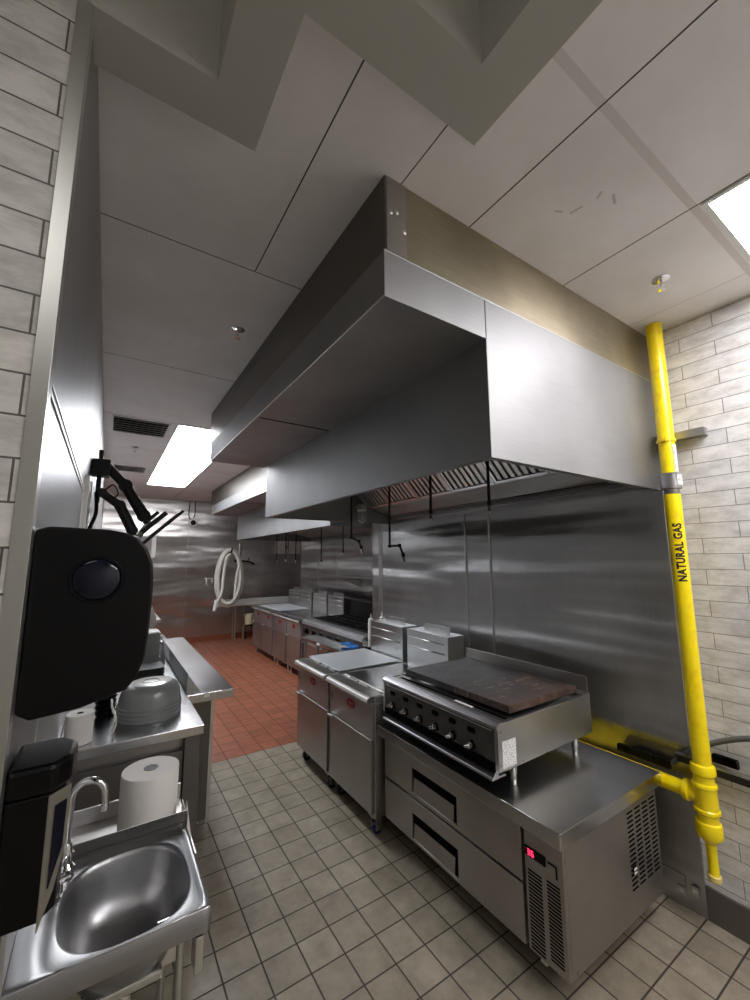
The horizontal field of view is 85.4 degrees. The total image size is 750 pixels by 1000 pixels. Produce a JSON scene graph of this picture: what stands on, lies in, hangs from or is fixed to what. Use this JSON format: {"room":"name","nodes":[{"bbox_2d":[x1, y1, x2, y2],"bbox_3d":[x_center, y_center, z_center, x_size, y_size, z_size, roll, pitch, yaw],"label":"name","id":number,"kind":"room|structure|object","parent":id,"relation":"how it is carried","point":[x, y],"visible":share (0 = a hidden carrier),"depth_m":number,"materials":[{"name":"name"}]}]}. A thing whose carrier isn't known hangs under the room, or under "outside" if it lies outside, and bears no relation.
{"room":"commercial kitchen","nodes":[
{"label":"commercial kitchen","id":0,"kind":"room"},
{"bbox_2d":[0,0,77,616],"bbox_3d":[-1.586,0.284,0.086,2.282,2.876,0.110,5,-10,-33],"label":"wall","id":1,"kind":"structure","parent":0,"point":[36,36],"depth_m":0.76,"materials":[{"name":"brick"}]},
{"bbox_2d":[0,39,104,938],"bbox_3d":[-2.982,0.842,4.199,0.075,2.970,8.576,5,-10,-33],"label":"wall","id":2,"kind":"structure","parent":0,"point":[77,381],"depth_m":1.13,"materials":[{"name":"metal"}]},
{"bbox_2d":[0,737,77,936],"bbox_3d":[-0.611,0.601,0.739,0.093,0.266,0.136,5,-10,-33],"label":"soap dispenser","id":3,"kind":"object","parent":2,"relation":"attached to","point":[38,785],"visible":1,"depth_m":0.69,"materials":[{"name":"black plastic"}]},
{"bbox_2d":[0,0,93,826],"bbox_3d":[-0.617,0.365,0.669,0.027,2.876,0.038,5,-10,-33],"label":"trim","id":4,"kind":"structure","parent":2,"relation":"attached to","point":[14,602],"depth_m":0.74,"materials":[{"name":"silver metal"}]},
{"bbox_2d":[34,382,103,742],"bbox_3d":[-1.458,0.510,1.968,0.005,2.970,3.060,5,-10,-33],"label":"trim","id":5,"kind":"structure","parent":2,"relation":"attached to","point":[53,388],"depth_m":1.05,"materials":[{"name":"silver metal"}]},
{"bbox_2d":[15,526,153,720],"bbox_3d":[-0.619,0.240,0.897,0.198,0.338,0.319,5,-10,-33],"label":"dispenser","id":6,"kind":"object","parent":2,"relation":"attached to","point":[88,612],"visible":1,"depth_m":0.76,"materials":[{"name":"black plastic"}]},
{"bbox_2d":[80,475,90,527],"bbox_3d":[-1.498,0.162,2.108,0.033,0.500,0.530,5,-10,-33],"label":"rail","id":7,"kind":"object","parent":2,"relation":"attached to","point":[86,508],"visible":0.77,"depth_m":1.91,"materials":[{"name":"silver metal"}]},
{"bbox_2d":[0,810,210,999],"bbox_3d":[-0.654,1.113,1.004,0.392,0.518,0.389,5,-10,-33],"label":"sink","id":8,"kind":"object","parent":2,"relation":"attached to","point":[135,894],"visible":0.9,"depth_m":1.01,"materials":[{"name":"metal"}]},
{"bbox_2d":[56,776,108,897],"bbox_3d":[-0.785,0.870,1.085,0.122,0.226,0.146,5,-10,-33],"label":"faucet","id":9,"kind":"object","parent":8,"relation":"on","point":[68,864],"visible":0.78,"depth_m":1.08,"materials":[{"name":"silver metal"}]},
{"bbox_2d":[85,450,150,537],"bbox_3d":[-1.548,-0.015,2.487,0.336,0.560,0.112,5,-10,-33],"label":"monitor arm","id":10,"kind":"object","parent":2,"relation":"attached to","point":[101,468],"visible":0.88,"depth_m":2.45,"materials":[{"name":"black metal"}]},
{"bbox_2d":[140,510,183,543],"bbox_3d":[-1.347,0.181,2.550,0.222,0.222,0.300,5,-10,-33],"label":"monitor","id":11,"kind":"object","parent":10,"relation":"attached to","point":[160,517],"visible":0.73,"depth_m":2.46,"materials":[{"name":"black plastic"}]},
{"bbox_2d":[102,495,300,638],"bbox_3d":[-3.443,1.541,8.972,4.590,2.970,0.100,5,-10,-33],"label":"wall","id":12,"kind":"structure","parent":0,"point":[212,535],"depth_m":8.71,"materials":[{"name":"metal"}]},
{"bbox_2d":[151,537,156,557],"bbox_3d":[-4.512,0.964,8.277,0.080,0.420,0.020,5,-10,-33],"label":"wall strip","id":13,"kind":"object","parent":12,"relation":"attached to","point":[153,547],"visible":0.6,"depth_m":8.27,"materials":[{"name":"white plastic"}]},
{"bbox_2d":[188,501,197,526],"bbox_3d":[-3.899,0.302,8.722,0.188,0.548,0.118,5,-10,-33],"label":"security camera","id":14,"kind":"object","parent":12,"relation":"attached to","point":[193,522],"visible":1,"depth_m":8.70,"materials":[{"name":"white plastic"}]},
{"bbox_2d":[184,631,252,642],"bbox_3d":[-3.408,2.944,8.699,4.415,0.115,0.045,5,-10,-33],"label":"baseboard","id":15,"kind":"structure","parent":12,"relation":"attached to","point":[195,639],"depth_m":8.69,"materials":[{"name":"brown tile"}]},
{"bbox_2d":[182,515,263,636],"bbox_3d":[-3.297,1.654,8.989,1.642,2.550,0.004,5,-10,-33],"label":"trim","id":16,"kind":"structure","parent":12,"relation":"attached to","point":[189,515],"depth_m":9.04,"materials":[{"name":"silver metal"}]},
{"bbox_2d":[213,548,243,610],"bbox_3d":[-3.075,1.665,8.640,0.531,1.277,0.675,0,-8,-2],"label":"hose","id":17,"kind":"object","parent":12,"relation":"hanging from","point":[239,572],"visible":1,"depth_m":8.45,"materials":[{"name":"white"}]},
{"bbox_2d":[276,541,299,553],"bbox_3d":[-2.095,1.135,9.799,0.580,0.320,0.108,5,-10,-33],"label":"control box","id":18,"kind":"object","parent":12,"relation":"attached to","point":[290,545],"visible":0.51,"depth_m":9.75,"materials":[{"name":"grey metal"}]},
{"bbox_2d":[300,534,372,600],"bbox_3d":[-0.352,1.333,7.636,0.900,2.970,5.550,5,-10,-33],"label":"wall","id":19,"kind":"structure","parent":0,"point":[353,563],"depth_m":7.30,"materials":[{"name":"metal"}]},
{"bbox_2d":[317,555,336,592],"bbox_3d":[-0.528,1.427,7.061,0.005,1.620,2.215,5,-10,-33],"label":"trim","id":20,"kind":"structure","parent":19,"relation":"attached to","point":[336,555],"depth_m":7.38,"materials":[{"name":"silver metal"}]},
{"bbox_2d":[334,576,372,587],"bbox_3d":[0.036,1.223,5.854,0.398,0.190,1.950,5,-10,-33],"label":"wall shelf","id":21,"kind":"object","parent":19,"relation":"attached to","point":[356,581],"visible":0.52,"depth_m":6.43,"materials":[{"name":"metal"}]},
{"bbox_2d":[87,0,602,150],"bbox_3d":[-0.197,-1.715,-0.936,3.195,0.774,3.845,5,-10,-33],"label":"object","id":22,"kind":"structure","parent":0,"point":[221,64],"depth_m":0.96,"materials":[{"name":"grey paint"}]},
{"bbox_2d":[372,523,378,619],"bbox_3d":[0.461,0.916,4.801,1.080,2.970,0.135,5,-10,-33],"label":"wall","id":23,"kind":"structure","parent":0,"point":[375,527],"depth_m":4.52,"materials":[{"name":"metal"}]},
{"bbox_2d":[63,637,749,999],"bbox_3d":[-0.977,2.229,3.130,6.900,0.100,12.400,5,-10,-33],"label":"floor","id":24,"kind":"structure","parent":0,"point":[308,902],"depth_m":1.95,"materials":[{"name":"tile"}]},
{"bbox_2d":[61,659,204,843],"bbox_3d":[-2.175,1.773,3.433,0.581,0.900,3.998,5,-10,-33],"label":"worktable","id":25,"kind":"object","parent":24,"relation":"on","point":[107,755],"depth_m":1.92,"materials":[{"name":"metal"}]},
{"bbox_2d":[63,709,94,746],"bbox_3d":[-1.319,1.014,1.810,0.106,0.124,0.106,5,-10,-33],"label":"roll","id":26,"kind":"object","parent":25,"relation":"on","point":[78,726],"visible":0.88,"depth_m":1.78,"materials":[{"name":"white paper"}]},
{"bbox_2d":[94,708,115,717],"bbox_3d":[-1.408,1.111,2.117,0.100,0.024,0.100,5,-10,-33],"label":"bowl","id":27,"kind":"object","parent":25,"relation":"on","point":[108,714],"visible":0.62,"depth_m":2.08,"materials":[{"name":"black plastic"}]},
{"bbox_2d":[94,703,116,712],"bbox_3d":[-1.408,1.087,2.121,0.100,0.024,0.100,5,-10,-33],"label":"bowl","id":28,"kind":"object","parent":27,"relation":"on","point":[98,710],"visible":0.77,"depth_m":2.09,"materials":[{"name":"black plastic"}]},
{"bbox_2d":[94,698,116,707],"bbox_3d":[-1.408,1.063,2.124,0.100,0.024,0.100,5,-10,-33],"label":"bowl","id":29,"kind":"object","parent":28,"relation":"on","point":[98,705],"visible":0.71,"depth_m":2.09,"materials":[{"name":"black plastic"}]},
{"bbox_2d":[97,694,117,702],"bbox_3d":[-1.408,1.039,2.128,0.100,0.024,0.100,5,-10,-33],"label":"bowl","id":30,"kind":"object","parent":29,"relation":"on","point":[105,700],"visible":0.55,"depth_m":2.09,"materials":[{"name":"black plastic"}]},
{"bbox_2d":[111,699,116,733],"bbox_3d":[-1.236,1.020,1.919,0.031,0.145,0.080,5,-10,-33],"label":"paper slip","id":31,"kind":"object","parent":25,"relation":"on","point":[112,707],"visible":1,"depth_m":1.90,"materials":[{"name":"white paper"}]},
{"bbox_2d":[61,659,204,761],"bbox_3d":[-2.177,1.350,3.495,0.581,0.045,3.998,5,-10,-33],"label":"countertop","id":32,"kind":"structure","parent":25,"relation":"on","point":[187,723],"depth_m":1.93,"materials":[{"name":"metal"}]},
{"bbox_2d":[117,707,180,725],"bbox_3d":[-1.186,1.071,2.140,0.302,0.108,0.302,5,-10,-33],"label":"bowl","id":33,"kind":"object","parent":25,"relation":"on","point":[178,711],"visible":0.26,"depth_m":2.01,"materials":[{"name":"grey metal"}]},
{"bbox_2d":[116,704,180,721],"bbox_3d":[-1.186,1.053,2.142,0.302,0.108,0.302,5,-10,-33],"label":"bowl","id":34,"kind":"object","parent":33,"relation":"on","point":[179,706],"visible":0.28,"depth_m":2.01,"materials":[{"name":"grey metal"}]},
{"bbox_2d":[116,700,180,717],"bbox_3d":[-1.186,1.035,2.145,0.302,0.108,0.302,5,-10,-33],"label":"bowl","id":35,"kind":"object","parent":34,"relation":"on","point":[128,715],"visible":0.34,"depth_m":2.01,"materials":[{"name":"grey metal"}]},
{"bbox_2d":[116,676,181,712],"bbox_3d":[-1.186,1.013,2.148,0.302,0.113,0.302,5,-10,-33],"label":"bowl","id":36,"kind":"object","parent":35,"relation":"on","point":[153,693],"visible":0.94,"depth_m":2.05,"materials":[{"name":"grey metal"}]},
{"bbox_2d":[159,640,164,663],"bbox_3d":[-1.780,1.193,3.176,0.260,0.170,0.260,5,-10,-33],"label":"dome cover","id":37,"kind":"object","parent":25,"relation":"on","point":[162,649],"visible":0.16,"depth_m":3.17,"materials":[{"name":"metal"}]},
{"bbox_3d":[-1.575,1.202,2.767,0.170,0.033,0.190,5,-10,-33],"label":"food container","id":38,"kind":"object","parent":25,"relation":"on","visible":0},
{"bbox_3d":[-1.575,1.168,2.772,0.170,0.033,0.190,5,-10,-33],"label":"food container","id":39,"kind":"object","parent":38,"relation":"on","visible":0},
{"bbox_3d":[-1.575,1.135,2.777,0.170,0.033,0.190,5,-10,-33],"label":"food container","id":40,"kind":"object","parent":39,"relation":"on","visible":0},
{"bbox_2d":[142,659,159,662],"bbox_3d":[-1.575,1.101,2.781,0.170,0.033,0.190,5,-10,-33],"label":"food container","id":41,"kind":"object","parent":40,"relation":"on","point":[157,660],"visible":0.14,"depth_m":2.73,"materials":[{"name":"grey metal"}]},
{"bbox_2d":[143,654,159,660],"bbox_3d":[-1.575,1.067,2.786,0.170,0.033,0.190,5,-10,-33],"label":"food container","id":42,"kind":"object","parent":41,"relation":"on","point":[156,656],"visible":0.36,"depth_m":2.73,"materials":[{"name":"grey metal"}]},
{"bbox_2d":[145,648,160,655],"bbox_3d":[-1.575,1.034,2.791,0.170,0.033,0.190,5,-10,-33],"label":"food container","id":43,"kind":"object","parent":42,"relation":"on","point":[154,651],"visible":0.33,"depth_m":2.73,"materials":[{"name":"grey metal"}]},
{"bbox_2d":[146,643,160,649],"bbox_3d":[-1.575,1.000,2.796,0.170,0.033,0.190,5,-10,-33],"label":"food container","id":44,"kind":"object","parent":43,"relation":"on","point":[152,646],"visible":0.39,"depth_m":2.74,"materials":[{"name":"grey metal"}]},
{"bbox_2d":[147,638,160,644],"bbox_3d":[-1.576,0.966,2.801,0.170,0.033,0.190,5,-10,-33],"label":"food container","id":45,"kind":"object","parent":44,"relation":"on","point":[150,641],"visible":0.37,"depth_m":2.75,"materials":[{"name":"grey metal"}]},
{"bbox_2d":[148,631,161,639],"bbox_3d":[-1.576,0.933,2.806,0.170,0.033,0.190,5,-10,-33],"label":"food container","id":46,"kind":"object","parent":45,"relation":"on","point":[155,635],"visible":0.42,"depth_m":2.75,"materials":[{"name":"grey metal"}]},
{"bbox_3d":[-1.425,1.170,2.508,0.200,0.020,0.200,5,-10,-33],"label":"serving tray","id":47,"kind":"object","parent":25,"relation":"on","visible":0},
{"bbox_3d":[-1.425,1.149,2.511,0.200,0.020,0.200,5,-10,-33],"label":"serving tray","id":48,"kind":"object","parent":47,"relation":"on","visible":0},
{"bbox_3d":[-1.425,1.128,2.514,0.200,0.020,0.200,5,-10,-33],"label":"serving tray","id":49,"kind":"object","parent":48,"relation":"on","visible":0},
{"bbox_3d":[-1.425,1.107,2.517,0.200,0.020,0.200,5,-10,-33],"label":"serving tray","id":50,"kind":"object","parent":49,"relation":"on","visible":0},
{"bbox_3d":[-1.425,1.087,2.521,0.200,0.020,0.200,5,-10,-33],"label":"serving tray","id":51,"kind":"object","parent":50,"relation":"on","visible":0},
{"bbox_2d":[135,670,164,678],"bbox_3d":[-1.425,1.066,2.524,0.200,0.020,0.200,5,-10,-33],"label":"serving tray","id":52,"kind":"object","parent":51,"relation":"on","point":[163,671],"visible":0.2,"depth_m":2.45,"materials":[{"name":"black"}]},
{"bbox_2d":[137,662,164,674],"bbox_3d":[-1.425,1.045,2.527,0.200,0.020,0.200,5,-10,-33],"label":"serving tray","id":53,"kind":"object","parent":52,"relation":"on","point":[151,667],"visible":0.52,"depth_m":2.50,"materials":[{"name":"silver metal"}]},
{"bbox_2d":[71,782,196,999],"bbox_3d":[-0.898,1.534,1.377,0.447,0.770,0.400,5,-10,-33],"label":"shelf","id":54,"kind":"object","parent":24,"relation":"on","point":[89,823],"visible":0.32,"depth_m":1.52,"materials":[{"name":"metal"}]},
{"bbox_2d":[117,756,178,830],"bbox_3d":[-0.820,1.094,1.470,0.187,0.234,0.187,5,-10,-33],"label":"paper towel roll","id":55,"kind":"object","parent":54,"relation":"on","point":[148,786],"visible":0.77,"depth_m":1.41,"materials":[{"name":"white paper"}]},
{"bbox_2d":[181,799,191,841],"bbox_3d":[-0.668,1.130,1.444,0.029,0.154,0.080,5,-10,-33],"label":"paper card","id":56,"kind":"object","parent":54,"relation":"on","point":[183,808],"visible":0.26,"depth_m":1.41,"materials":[{"name":"white paper"}]},
{"bbox_2d":[149,606,160,628],"bbox_3d":[-3.475,1.945,5.610,0.792,1.200,1.030,5,-10,-33],"label":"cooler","id":57,"kind":"object","parent":24,"relation":"on","point":[154,618],"visible":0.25,"depth_m":5.39,"materials":[{"name":"metal"}]},
{"bbox_2d":[160,634,233,823],"bbox_3d":[-1.790,1.753,3.647,0.285,1.000,2.773,5,-10,-33],"label":"steel table","id":58,"kind":"object","parent":24,"relation":"on","point":[202,684],"visible":0.23,"depth_m":2.67,"materials":[{"name":"metal"}]},
{"bbox_2d":[242,615,252,638],"bbox_3d":[-2.817,2.774,8.921,0.292,0.510,0.226,5,-10,-33],"label":"stand","id":59,"kind":"object","parent":24,"relation":"on","point":[245,626],"visible":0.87,"depth_m":8.84,"materials":[{"name":"black metal"}]},
{"bbox_2d":[245,613,252,624],"bbox_3d":[-2.804,2.624,8.969,0.240,0.220,0.240,5,-10,-33],"label":"plastic tub","id":60,"kind":"object","parent":59,"relation":"on","point":[248,616],"visible":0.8,"depth_m":8.88,"materials":[{"name":"beige plastic"}]},
{"bbox_2d":[214,596,288,639],"bbox_3d":[-2.587,2.636,9.122,1.930,0.840,0.300,5,-10,-33],"label":"steel table","id":61,"kind":"object","parent":24,"relation":"on","point":[282,599],"visible":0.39,"depth_m":9.01,"materials":[{"name":"silver metal"}]},
{"bbox_2d":[252,587,317,661],"bbox_3d":[-1.689,2.226,7.481,0.870,1.170,1.080,5,-10,-33],"label":"fryer","id":62,"kind":"object","parent":24,"relation":"on","point":[263,619],"visible":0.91,"depth_m":7.35,"materials":[{"name":"metal"}]},
{"bbox_2d":[272,590,331,669],"bbox_3d":[-1.210,2.118,6.758,0.870,1.170,0.550,5,-10,-33],"label":"fryer","id":63,"kind":"object","parent":24,"relation":"on","point":[320,599],"visible":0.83,"depth_m":6.64,"materials":[{"name":"metal"}]},
{"bbox_2d":[285,592,350,671],"bbox_3d":[-0.892,2.047,6.278,0.870,1.170,0.550,5,-10,-33],"label":"fryer","id":64,"kind":"object","parent":24,"relation":"on","point":[338,604],"visible":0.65,"depth_m":6.18,"materials":[{"name":"metal"}]},
{"bbox_2d":[302,634,353,657],"bbox_3d":[-0.493,2.017,4.613,0.233,0.745,1.230,5,-10,-33],"label":"worktable","id":65,"kind":"object","parent":24,"relation":"on","point":[319,640],"visible":0.24,"depth_m":4.78,"materials":[{"name":"metal"}]},
{"bbox_2d":[341,642,358,648],"bbox_3d":[-0.259,1.579,4.412,0.124,0.049,0.331,5,-10,-33],"label":"cleaning cloth","id":66,"kind":"object","parent":65,"relation":"on","point":[351,645],"visible":1,"depth_m":4.41,"materials":[{"name":"blue fabric"}]},
{"bbox_2d":[302,598,372,657],"bbox_3d":[-0.251,1.937,5.317,0.896,1.105,1.650,5,-10,-33],"label":"gas stove","id":67,"kind":"object","parent":24,"relation":"on","point":[352,627],"visible":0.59,"depth_m":5.44,"materials":[{"name":"silver metal"}]},
{"bbox_2d":[294,615,416,787],"bbox_3d":[-0.167,1.646,3.551,0.920,1.170,0.595,5,-10,-33],"label":"fryer","id":68,"kind":"object","parent":24,"relation":"on","point":[389,634],"visible":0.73,"depth_m":3.43,"materials":[{"name":"metal"}]},
{"bbox_2d":[362,641,370,647],"bbox_3d":[0.017,1.874,4.080,0.260,0.870,0.125,5,-10,-33],"label":"rack","id":69,"kind":"object","parent":24,"relation":"on","point":[366,642],"visible":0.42,"depth_m":4.12,"materials":[{"name":"metal"}]},
{"bbox_2d":[368,614,373,645],"bbox_3d":[-0.040,1.306,4.100,0.060,0.310,0.060,5,-10,-33],"label":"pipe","id":70,"kind":"object","parent":69,"relation":"on","point":[370,618],"visible":0.69,"depth_m":4.08,"materials":[{"name":"white plastic"}]},
{"bbox_2d":[326,623,463,833],"bbox_3d":[0.173,1.569,3.038,0.920,1.170,0.595,5,-10,-33],"label":"fryer","id":71,"kind":"object","parent":24,"relation":"on","point":[357,751],"visible":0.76,"depth_m":2.82,"materials":[{"name":"metal"}]},
{"bbox_2d":[378,722,663,983],"bbox_3d":[0.709,1.705,2.232,0.837,0.664,1.247,5,-10,-33],"label":"base","id":72,"kind":"object","parent":24,"relation":"on","point":[565,854],"visible":0.99,"depth_m":1.81,"materials":[{"name":"metal"}]},
{"bbox_2d":[382,647,591,780],"bbox_3d":[0.608,1.205,2.420,0.810,0.381,0.930,5,-10,-33],"label":"griddle","id":73,"kind":"object","parent":72,"relation":"on","point":[492,714],"visible":1,"depth_m":2.17,"materials":[{"name":"metal"}]},
{"bbox_2d":[383,716,505,780],"bbox_3d":[0.324,1.283,2.188,0.094,0.050,0.863,5,-10,-33],"label":"drip tray","id":74,"kind":"object","parent":73,"relation":"on","point":[480,763],"depth_m":2.06,"materials":[{"name":"metal"}]},
{"bbox_2d":[378,722,660,851],"bbox_3d":[0.708,1.406,2.276,0.837,0.059,1.247,5,-10,-33],"label":"countertop","id":75,"kind":"structure","parent":72,"relation":"on","point":[560,795],"depth_m":1.88,"materials":[{"name":"metal"}]},
{"bbox_2d":[626,795,659,891],"bbox_3d":[1.249,1.585,1.887,0.262,0.315,0.002,5,-10,-33],"label":"vent","id":76,"kind":"object","parent":72,"relation":"attached to","point":[642,835],"depth_m":1.88,"materials":[{"name":"silver metal"}]},
{"bbox_2d":[98,0,749,501],"bbox_3d":[-0.034,-0.692,4.189,4.615,0.040,12.400,5,-10,-33],"label":"ceiling","id":77,"kind":"structure","parent":0,"point":[204,233],"depth_m":1.41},
{"bbox_2d":[113,464,146,472],"bbox_3d":[-3.429,-0.435,5.680,0.400,0.026,0.450,5,-10,-33],"label":"ceiling vent","id":78,"kind":"object","parent":77,"relation":"in","point":[126,468],"visible":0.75,"depth_m":5.65,"materials":[{"name":"white metal"}]},
{"bbox_2d":[111,414,171,438],"bbox_3d":[-2.260,-0.698,3.913,0.480,0.027,0.540,5,-10,-33],"label":"ceiling vent","id":79,"kind":"object","parent":77,"relation":"in","point":[123,424],"visible":1,"depth_m":3.89,"materials":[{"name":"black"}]},
{"bbox_2d":[146,471,196,487],"bbox_3d":[-3.275,-0.317,6.508,0.609,0.006,1.210,5,-10,-33],"label":"recessed light","id":80,"kind":"object","parent":77,"relation":"in","point":[156,478],"visible":1,"depth_m":6.45,"materials":[{"name":"white plastic"}]},
{"bbox_2d":[153,452,212,475],"bbox_3d":[-2.607,-0.467,5.498,0.609,0.006,1.210,5,-10,-33],"label":"recessed light","id":81,"kind":"object","parent":77,"relation":"in","point":[167,462],"visible":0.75,"depth_m":5.44,"materials":[{"name":"white plastic"}]},
{"bbox_2d":[163,424,210,457],"bbox_3d":[-1.938,-0.617,4.489,0.609,0.006,1.210,5,-10,-33],"label":"recessed light","id":82,"kind":"object","parent":77,"relation":"in","point":[186,440],"visible":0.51,"depth_m":4.42,"materials":[{"name":"white plastic"}]},
{"bbox_2d":[231,326,244,339],"bbox_3d":[-0.762,-0.923,2.255,0.072,0.056,0.072,5,-10,-33],"label":"sprinkler","id":83,"kind":"object","parent":77,"relation":"attached to","point":[237,329],"visible":1,"depth_m":2.25,"materials":[{"name":"silver metal"}]},
{"bbox_2d":[211,466,371,541],"bbox_3d":[-1.153,0.117,6.421,1.941,0.905,4.041,5,-10,-33],"label":"exhaust hood","id":84,"kind":"object","parent":77,"relation":"hanging from","point":[244,495],"visible":0.26,"depth_m":6.36,"materials":[{"name":"metal"}]},
{"bbox_2d":[210,175,662,523],"bbox_3d":[0.069,-0.404,2.888,1.849,0.905,2.676,5,-10,-33],"label":"exhaust hood","id":85,"kind":"object","parent":77,"relation":"attached to","point":[419,347],"visible":0.95,"depth_m":1.82,"materials":[{"name":"metal"}]},
{"bbox_2d":[350,496,363,553],"bbox_3d":[-0.151,-0.013,3.430,0.036,0.940,0.173,7,-11,-41],"label":"pipe","id":86,"kind":"object","parent":85,"relation":"attached to","point":[351,536],"visible":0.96,"depth_m":3.44,"materials":[{"name":"black metal"}]},
{"bbox_2d":[354,504,366,522],"bbox_3d":[-0.148,0.141,3.987,0.100,0.189,0.175,5,-10,-33],"label":"lamp","id":87,"kind":"object","parent":85,"relation":"attached to","point":[361,508],"visible":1,"depth_m":3.93,"materials":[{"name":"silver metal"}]},
{"bbox_2d":[357,504,366,511],"bbox_3d":[-0.128,0.079,3.964,0.100,0.070,0.100,5,-10,-33],"label":"socket","id":88,"kind":"object","parent":87,"relation":"attached to","point":[360,507],"depth_m":3.93,"materials":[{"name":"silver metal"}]},
{"bbox_2d":[388,486,405,562],"bbox_3d":[0.152,-0.053,2.943,0.030,1.006,0.200,5,-10,-33],"label":"pipe","id":89,"kind":"object","parent":85,"relation":"attached to","point":[389,507],"visible":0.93,"depth_m":2.97,"materials":[{"name":"black metal"}]},
{"bbox_2d":[429,476,432,520],"bbox_3d":[0.357,-0.232,2.652,0.026,0.738,0.026,5,-10,-33],"label":"pipe","id":90,"kind":"object","parent":85,"relation":"hanging from","point":[430,486],"visible":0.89,"depth_m":2.61,"materials":[{"name":"black metal"}]},
{"bbox_2d":[486,460,491,513],"bbox_3d":[0.620,-0.291,2.254,0.026,0.738,0.026,5,-10,-33],"label":"pipe","id":91,"kind":"object","parent":85,"relation":"hanging from","point":[489,502],"visible":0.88,"depth_m":2.21,"materials":[{"name":"black metal"}]},
{"bbox_2d":[554,191,615,213],"bbox_3d":[0.761,-1.072,1.466,0.213,0.001,0.074,-3,-9,17],"label":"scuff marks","id":92,"kind":"structure","parent":77,"relation":"attached to","point":[600,193],"depth_m":1.46,"materials":[{"name":"grey"}]},
{"bbox_2d":[578,322,724,884],"bbox_3d":[0.816,0.552,3.143,0.104,2.730,2.757,5,-10,-33],"label":"gas pipe","id":93,"kind":"object","parent":77,"relation":"attached to","point":[702,788],"visible":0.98,"depth_m":1.99,"materials":[{"name":"yellow metal"}]},
{"bbox_2d":[617,742,671,768],"bbox_3d":[1.432,1.365,2.171,0.026,0.038,0.260,5,-10,-33],"label":"bar","id":94,"kind":"object","parent":93,"relation":"attached to","point":[641,754],"visible":1,"depth_m":2.15,"materials":[{"name":"black metal"}]},
{"bbox_2d":[675,751,691,764],"bbox_3d":[1.546,1.285,2.011,0.025,0.038,0.096,5,-10,-33],"label":"bar","id":95,"kind":"object","parent":93,"relation":"attached to","point":[680,757],"visible":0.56,"depth_m":2.02,"materials":[{"name":"black metal"}]},
{"bbox_2d":[711,753,739,769],"bbox_3d":[1.639,1.224,1.900,0.026,0.038,0.100,5,-10,-33],"label":"bar","id":96,"kind":"object","parent":93,"relation":"attached to","point":[716,758],"visible":1,"depth_m":1.89,"materials":[{"name":"black metal"}]},
{"bbox_2d":[715,766,749,787],"bbox_3d":[1.660,1.278,1.864,0.025,0.038,0.186,5,-10,-33],"label":"bar","id":97,"kind":"object","parent":93,"relation":"attached to","point":[722,773],"visible":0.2,"depth_m":1.87,"materials":[{"name":"black metal"}]},
{"bbox_2d":[651,274,669,291],"bbox_3d":[1.314,-0.989,1.863,0.072,0.056,0.072,5,-10,-33],"label":"sprinkler","id":98,"kind":"object","parent":77,"relation":"attached to","point":[662,278],"visible":1,"depth_m":1.86,"materials":[{"name":"silver metal"}]},
{"bbox_2d":[701,175,749,262],"bbox_3d":[1.767,-1.122,1.137,0.608,0.006,1.210,5,-10,-33],"label":"recessed light","id":99,"kind":"object","parent":77,"relation":"in","point":[729,209],"visible":1,"depth_m":1.50,"materials":[{"name":"white plastic"}]},
{"bbox_2d":[709,180,749,252],"bbox_3d":[1.767,-1.123,1.137,0.572,0.004,1.174,5,-10,-33],"label":"diffuser","id":100,"kind":"object","parent":99,"relation":"attached to","point":[730,209],"depth_m":1.51,"materials":[{"name":"white plastic"}]},
{"bbox_2d":[382,487,707,918],"bbox_3d":[0.817,1.096,3.240,0.010,2.159,2.793,5,-10,-33],"label":"wall panel","id":101,"kind":"object","parent":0,"point":[582,584],"visible":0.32,"depth_m":2.54,"materials":[{"name":"metal"}]},
{"bbox_2d":[661,862,688,907],"bbox_3d":[0.794,2.097,3.120,0.008,0.145,2.710,5,-10,-33],"label":"panel","id":102,"kind":"object","parent":101,"relation":"attached to","point":[671,877],"visible":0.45,"depth_m":2.04,"materials":[{"name":"metal"}]},
{"bbox_2d":[678,883,685,897],"bbox_3d":[1.519,1.932,2.009,0.008,0.045,0.032,5,-10,-33],"label":"outlet box","id":103,"kind":"object","parent":102,"relation":"attached to","point":[681,889],"visible":1,"depth_m":2.01,"materials":[{"name":"metal"}]},
{"bbox_2d":[691,884,699,898],"bbox_3d":[1.550,1.895,1.965,0.008,0.045,0.032,5,-10,-33],"label":"outlet box","id":104,"kind":"object","parent":101,"relation":"attached to","point":[695,890],"visible":1,"depth_m":1.96,"materials":[{"name":"metal"}]},
{"bbox_2d":[670,736,749,764],"bbox_3d":[1.684,1.127,1.790,0.068,0.350,0.714,4,-9,-26],"label":"power cable","id":105,"kind":"object","parent":101,"relation":"attached to","point":[734,739],"visible":0.67,"depth_m":1.91,"materials":[{"name":"grey rubber"}]},
{"bbox_2d":[663,295,749,907],"bbox_3d":[1.923,0.473,1.807,0.190,2.970,6.600,5,-10,-33],"label":"wall","id":106,"kind":"structure","parent":0,"point":[707,354],"depth_m":2.00,"materials":[{"name":"tile"}]},
{"bbox_2d":[379,511,494,653],"bbox_3d":[0.476,1.091,3.749,0.009,1.920,1.579,5,-10,-33],"label":"trim","id":107,"kind":"structure","parent":106,"relation":"attached to","point":[488,522],"depth_m":3.37,"materials":[{"name":"silver metal"}]},
{"bbox_2d":[655,426,707,444],"bbox_3d":[1.615,-0.337,2.172,0.051,0.040,0.258,5,-10,-33],"label":"bracket","id":108,"kind":"object","parent":106,"relation":"attached to","point":[700,431],"visible":0.52,"depth_m":2.10,"materials":[{"name":"metal"}]},
{"bbox_2d":[705,885,749,944],"bbox_3d":[2.618,1.688,0.378,0.014,0.148,3.772,5,-10,-33],"label":"baseboard","id":109,"kind":"structure","parent":106,"relation":"attached to","point":[732,916],"depth_m":1.87,"materials":[{"name":"grey tile"}]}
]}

